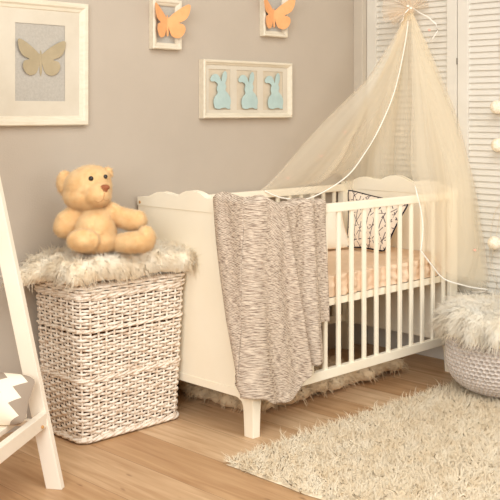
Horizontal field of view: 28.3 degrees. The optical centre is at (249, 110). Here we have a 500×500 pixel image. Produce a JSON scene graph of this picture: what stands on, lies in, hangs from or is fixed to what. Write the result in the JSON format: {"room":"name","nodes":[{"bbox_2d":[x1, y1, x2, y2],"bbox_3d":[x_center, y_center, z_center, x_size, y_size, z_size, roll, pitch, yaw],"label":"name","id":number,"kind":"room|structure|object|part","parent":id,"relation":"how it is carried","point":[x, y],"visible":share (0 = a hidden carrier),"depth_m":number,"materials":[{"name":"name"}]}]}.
{"room":"children's room","nodes":[
{"label":"children's room","id":0,"kind":"room"},
{"bbox_2d":[0,0,353,433],"bbox_3d":[-1.196,-0.232,3.170,6.400,2.700,0.120,0,0,-45],"label":"wall","id":1,"kind":"structure","parent":0,"point":[144,122],"depth_m":4.00,"materials":[{"name":"paint"}]},
{"bbox_2d":[0,0,87,125],"bbox_3d":[-0.744,-0.171,3.516,0.400,0.446,0.025,0,0,-45],"label":"picture frame","id":2,"kind":"object","parent":1,"relation":"attached to","point":[44,43],"visible":1,"depth_m":3.52,"materials":[{"name":"beige wood"}]},
{"bbox_2d":[149,0,190,49],"bbox_3d":[-0.316,-0.343,3.895,0.160,0.198,0.089,0,0,-45],"label":"picture frame","id":3,"kind":"object","parent":1,"relation":"attached to","point":[166,28],"visible":1,"depth_m":3.92,"materials":[{"name":"beige wood"}]},
{"bbox_2d":[199,59,291,117],"bbox_3d":[-0.009,-0.091,4.239,0.533,0.243,0.034,0,0,-45],"label":"picture frame","id":4,"kind":"object","parent":1,"relation":"attached to","point":[227,88],"visible":1,"depth_m":4.22,"materials":[{"name":"beige wood"}]},
{"bbox_2d":[259,0,294,37],"bbox_3d":[0.119,-0.426,4.326,0.176,0.201,0.091,0,0,-45],"label":"picture frame","id":5,"kind":"object","parent":1,"relation":"attached to","point":[274,21],"visible":1,"depth_m":4.35,"materials":[{"name":"beige wood"}]},
{"bbox_2d":[0,343,452,499],"bbox_3d":[0.708,1.169,1.250,6.400,0.100,6.000,0,0,-45],"label":"floor","id":6,"kind":"structure","parent":0,"point":[180,458],"depth_m":3.25,"materials":[{"name":"brown wood"}]},
{"bbox_2d":[0,177,63,489],"bbox_3d":[-0.924,0.466,2.607,0.606,1.305,0.840,0,0,11],"label":"clothes rack","id":7,"kind":"object","parent":6,"relation":"on","point":[39,426],"visible":0.84,"depth_m":2.94,"materials":[{"name":"white paint"}]},
{"bbox_2d":[0,372,34,425],"bbox_3d":[-0.800,0.828,2.868,0.347,0.145,0.152,0,0,12],"label":"cushion","id":8,"kind":"object","parent":7,"relation":"on","point":[15,389],"visible":1,"depth_m":2.81,"materials":[{"name":"grey fabric"}]},
{"bbox_3d":[-0.857,0.919,2.961,0.466,0.018,0.020,0,0,11],"label":"cross rail","id":9,"kind":"part","parent":7,"relation":"part of","materials":[{"name":"white paint"}]},
{"bbox_3d":[-0.686,0.913,2.547,0.664,0.042,0.465,0,0,-45],"label":"rail","id":10,"kind":"part","parent":7,"relation":"part of","materials":[{"name":"white paint"}]},
{"bbox_2d":[34,271,184,443],"bbox_3d":[-0.498,0.850,3.538,0.483,0.529,0.313,0,0,-45],"label":"wicker basket","id":11,"kind":"object","parent":6,"relation":"on","point":[109,367],"visible":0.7,"depth_m":3.40,"materials":[{"name":"beige wicker"}]},
{"bbox_2d":[0,239,199,298],"bbox_3d":[-0.516,0.547,3.497,0.757,0.185,0.472,0,0,-45],"label":"fur throw","id":12,"kind":"object","parent":11,"relation":"on","point":[58,265],"visible":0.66,"depth_m":3.35,"materials":[{"name":"beige fur"}]},
{"bbox_2d":[52,163,156,255],"bbox_3d":[-0.501,0.340,3.391,0.352,0.323,0.243,0,0,-18],"label":"teddy bear","id":13,"kind":"object","parent":12,"relation":"on","point":[90,222],"visible":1,"depth_m":3.35},
{"bbox_3d":[-0.498,0.601,3.538,0.483,0.030,0.313,0,0,-45],"label":"lid","id":14,"kind":"part","parent":11,"relation":"part of","materials":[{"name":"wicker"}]},
{"bbox_2d":[177,354,410,413],"bbox_3d":[0.184,1.060,4.071,1.017,0.172,0.576,0,0,-45],"label":"sheepskin","id":15,"kind":"object","parent":6,"relation":"on","point":[365,374],"visible":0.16,"depth_m":3.86,"materials":[{"name":"beige fur"}]},
{"bbox_2d":[137,175,457,438],"bbox_3d":[0.229,0.704,4.032,1.248,0.830,0.629,0,0,-45],"label":"cot","id":16,"kind":"object","parent":6,"relation":"on","point":[187,217],"visible":0.59,"depth_m":3.81,"materials":[{"name":"beige paint"}]},
{"bbox_3d":[-0.212,0.975,3.596,0.003,0.027,0.629,0,0,-45],"label":"rail","id":17,"kind":"part","parent":16,"relation":"part of","materials":[{"name":"beige paint"}]},
{"bbox_3d":[-0.005,1.053,3.419,0.042,0.130,0.084,0,0,-45],"label":"leg","id":18,"kind":"part","parent":16,"relation":"part of","materials":[{"name":"beige paint"}]},
{"bbox_2d":[213,192,329,403],"bbox_3d":[0.086,0.648,3.513,0.420,0.729,0.214,0,0,-37],"label":"knitted blanket","id":19,"kind":"object","parent":16,"relation":"hanging from","point":[272,255],"visible":1,"depth_m":3.41,"materials":[{"name":"beige fabric"}]},
{"bbox_3d":[0.016,0.359,4.248,1.188,0.033,0.024,0,0,-45],"label":"rail","id":20,"kind":"part","parent":16,"relation":"part of","materials":[{"name":"beige paint"}]},
{"bbox_3d":[0.016,0.970,4.248,1.188,0.035,0.024,0,0,-45],"label":"rail","id":21,"kind":"part","parent":16,"relation":"part of","materials":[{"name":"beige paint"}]},
{"bbox_3d":[0.464,1.053,4.648,0.042,0.130,0.084,0,0,-45],"label":"leg","id":22,"kind":"part","parent":16,"relation":"part of","materials":[{"name":"beige paint"}]},
{"bbox_3d":[0.442,0.970,3.818,1.188,0.035,0.024,0,0,-45],"label":"rail","id":23,"kind":"part","parent":16,"relation":"part of","materials":[{"name":"beige paint"}]},
{"bbox_2d":[328,247,446,296],"bbox_3d":[0.235,0.654,4.028,1.180,0.088,0.583,0,0,-45],"label":"mattress","id":24,"kind":"object","parent":16,"relation":"on","point":[344,251],"visible":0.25,"depth_m":4.02,"materials":[{"name":"beige fabric"}]},
{"bbox_2d":[328,211,347,248],"bbox_3d":[0.247,0.509,4.291,0.468,0.189,0.110,0,0,-38],"label":"pillow","id":25,"kind":"object","parent":24,"relation":"on","point":[331,216],"visible":0.15,"depth_m":4.35,"materials":[{"name":"beige fabric"}]},
{"bbox_2d":[347,190,407,251],"bbox_3d":[0.525,0.482,4.350,0.116,0.243,0.368,0,0,-39],"label":"printed pillow","id":26,"kind":"object","parent":24,"relation":"on","point":[353,195],"visible":0.53,"depth_m":4.30,"materials":[{"name":"fabric"}]},
{"bbox_3d":[0.425,0.713,3.836,1.180,0.028,0.022,0,0,-45],"label":"rail","id":27,"kind":"part","parent":16,"relation":"part of","materials":[{"name":"beige paint"}]},
{"bbox_3d":[0.442,0.359,3.818,1.188,0.033,0.024,0,0,-45],"label":"rail","id":28,"kind":"part","parent":16,"relation":"part of","materials":[{"name":"beige paint"}]},
{"bbox_3d":[0.650,0.975,4.450,0.003,0.027,0.629,0,0,-45],"label":"rail","id":29,"kind":"part","parent":16,"relation":"part of","materials":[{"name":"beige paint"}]},
{"bbox_3d":[0.846,1.053,4.263,0.042,0.130,0.084,0,0,-45],"label":"leg","id":30,"kind":"part","parent":16,"relation":"part of","materials":[{"name":"beige paint"}]},
{"bbox_2d":[223,377,499,499],"bbox_3d":[0.841,1.080,3.242,1.541,0.074,1.234,0,0,-45],"label":"shag rug","id":31,"kind":"object","parent":6,"relation":"on","point":[437,444],"visible":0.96,"depth_m":3.17,"materials":[{"name":"beige carpet"}]},
{"bbox_2d":[444,332,499,397],"bbox_3d":[1.002,0.949,3.886,0.469,0.316,0.469,0,0,-31],"label":"knitted pouf","id":32,"kind":"object","parent":31,"relation":"on","point":[480,373],"visible":0.52,"depth_m":3.73,"materials":[{"name":"grey fabric"}]},
{"bbox_2d":[427,290,499,358],"bbox_3d":[1.007,0.836,3.885,0.645,0.241,0.637,0,0,35],"label":"cover","id":33,"kind":"object","parent":32,"relation":"on","point":[474,320],"visible":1,"depth_m":3.76,"materials":[{"name":"white fur"}]},
{"bbox_2d":[354,0,367,344],"bbox_3d":[0.827,-0.232,5.054,0.874,2.700,0.055,0,0,-45],"label":"wall","id":34,"kind":"structure","parent":0,"point":[360,6],"depth_m":4.74,"materials":[{"name":"paint"}]},
{"bbox_2d":[368,326,443,359],"bbox_3d":[1.562,1.069,3.780,0.038,0.098,2.790,0,0,-45],"label":"trim","id":35,"kind":"structure","parent":34,"relation":"attached to","point":[437,352],"depth_m":4.61,"materials":[{"name":"white paint"}]},
{"bbox_2d":[367,0,457,292],"bbox_3d":[0.752,0.041,4.580,0.040,1.945,0.504,0,0,-45],"label":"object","id":36,"kind":"structure","parent":34,"relation":"in","point":[417,137],"depth_m":4.56,"materials":[{"name":"beige fabric"}]},
{"bbox_2d":[265,0,487,295],"bbox_3d":[0.549,0.091,4.274,0.687,1.441,0.736,0,0,-45],"label":"canopy","id":37,"kind":"object","parent":36,"relation":"hanging from","point":[409,6],"visible":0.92,"depth_m":4.44,"materials":[{"name":"white fabric"}]},
{"bbox_2d":[456,0,499,294],"bbox_3d":[1.109,0.041,4.219,0.042,1.945,0.512,0,0,-45],"label":"window shutter","id":38,"kind":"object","parent":36,"relation":"attached to","point":[478,61],"depth_m":4.33,"materials":[{"name":"white paint"}]},
{"bbox_2d":[487,41,499,294],"bbox_3d":[1.042,0.253,4.212,0.060,1.281,0.088,0,0,-45],"label":"string lights","id":39,"kind":"object","parent":38,"relation":"hanging from","point":[493,242],"visible":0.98,"depth_m":4.19,"materials":[{"name":"white plastic"}]}
]}

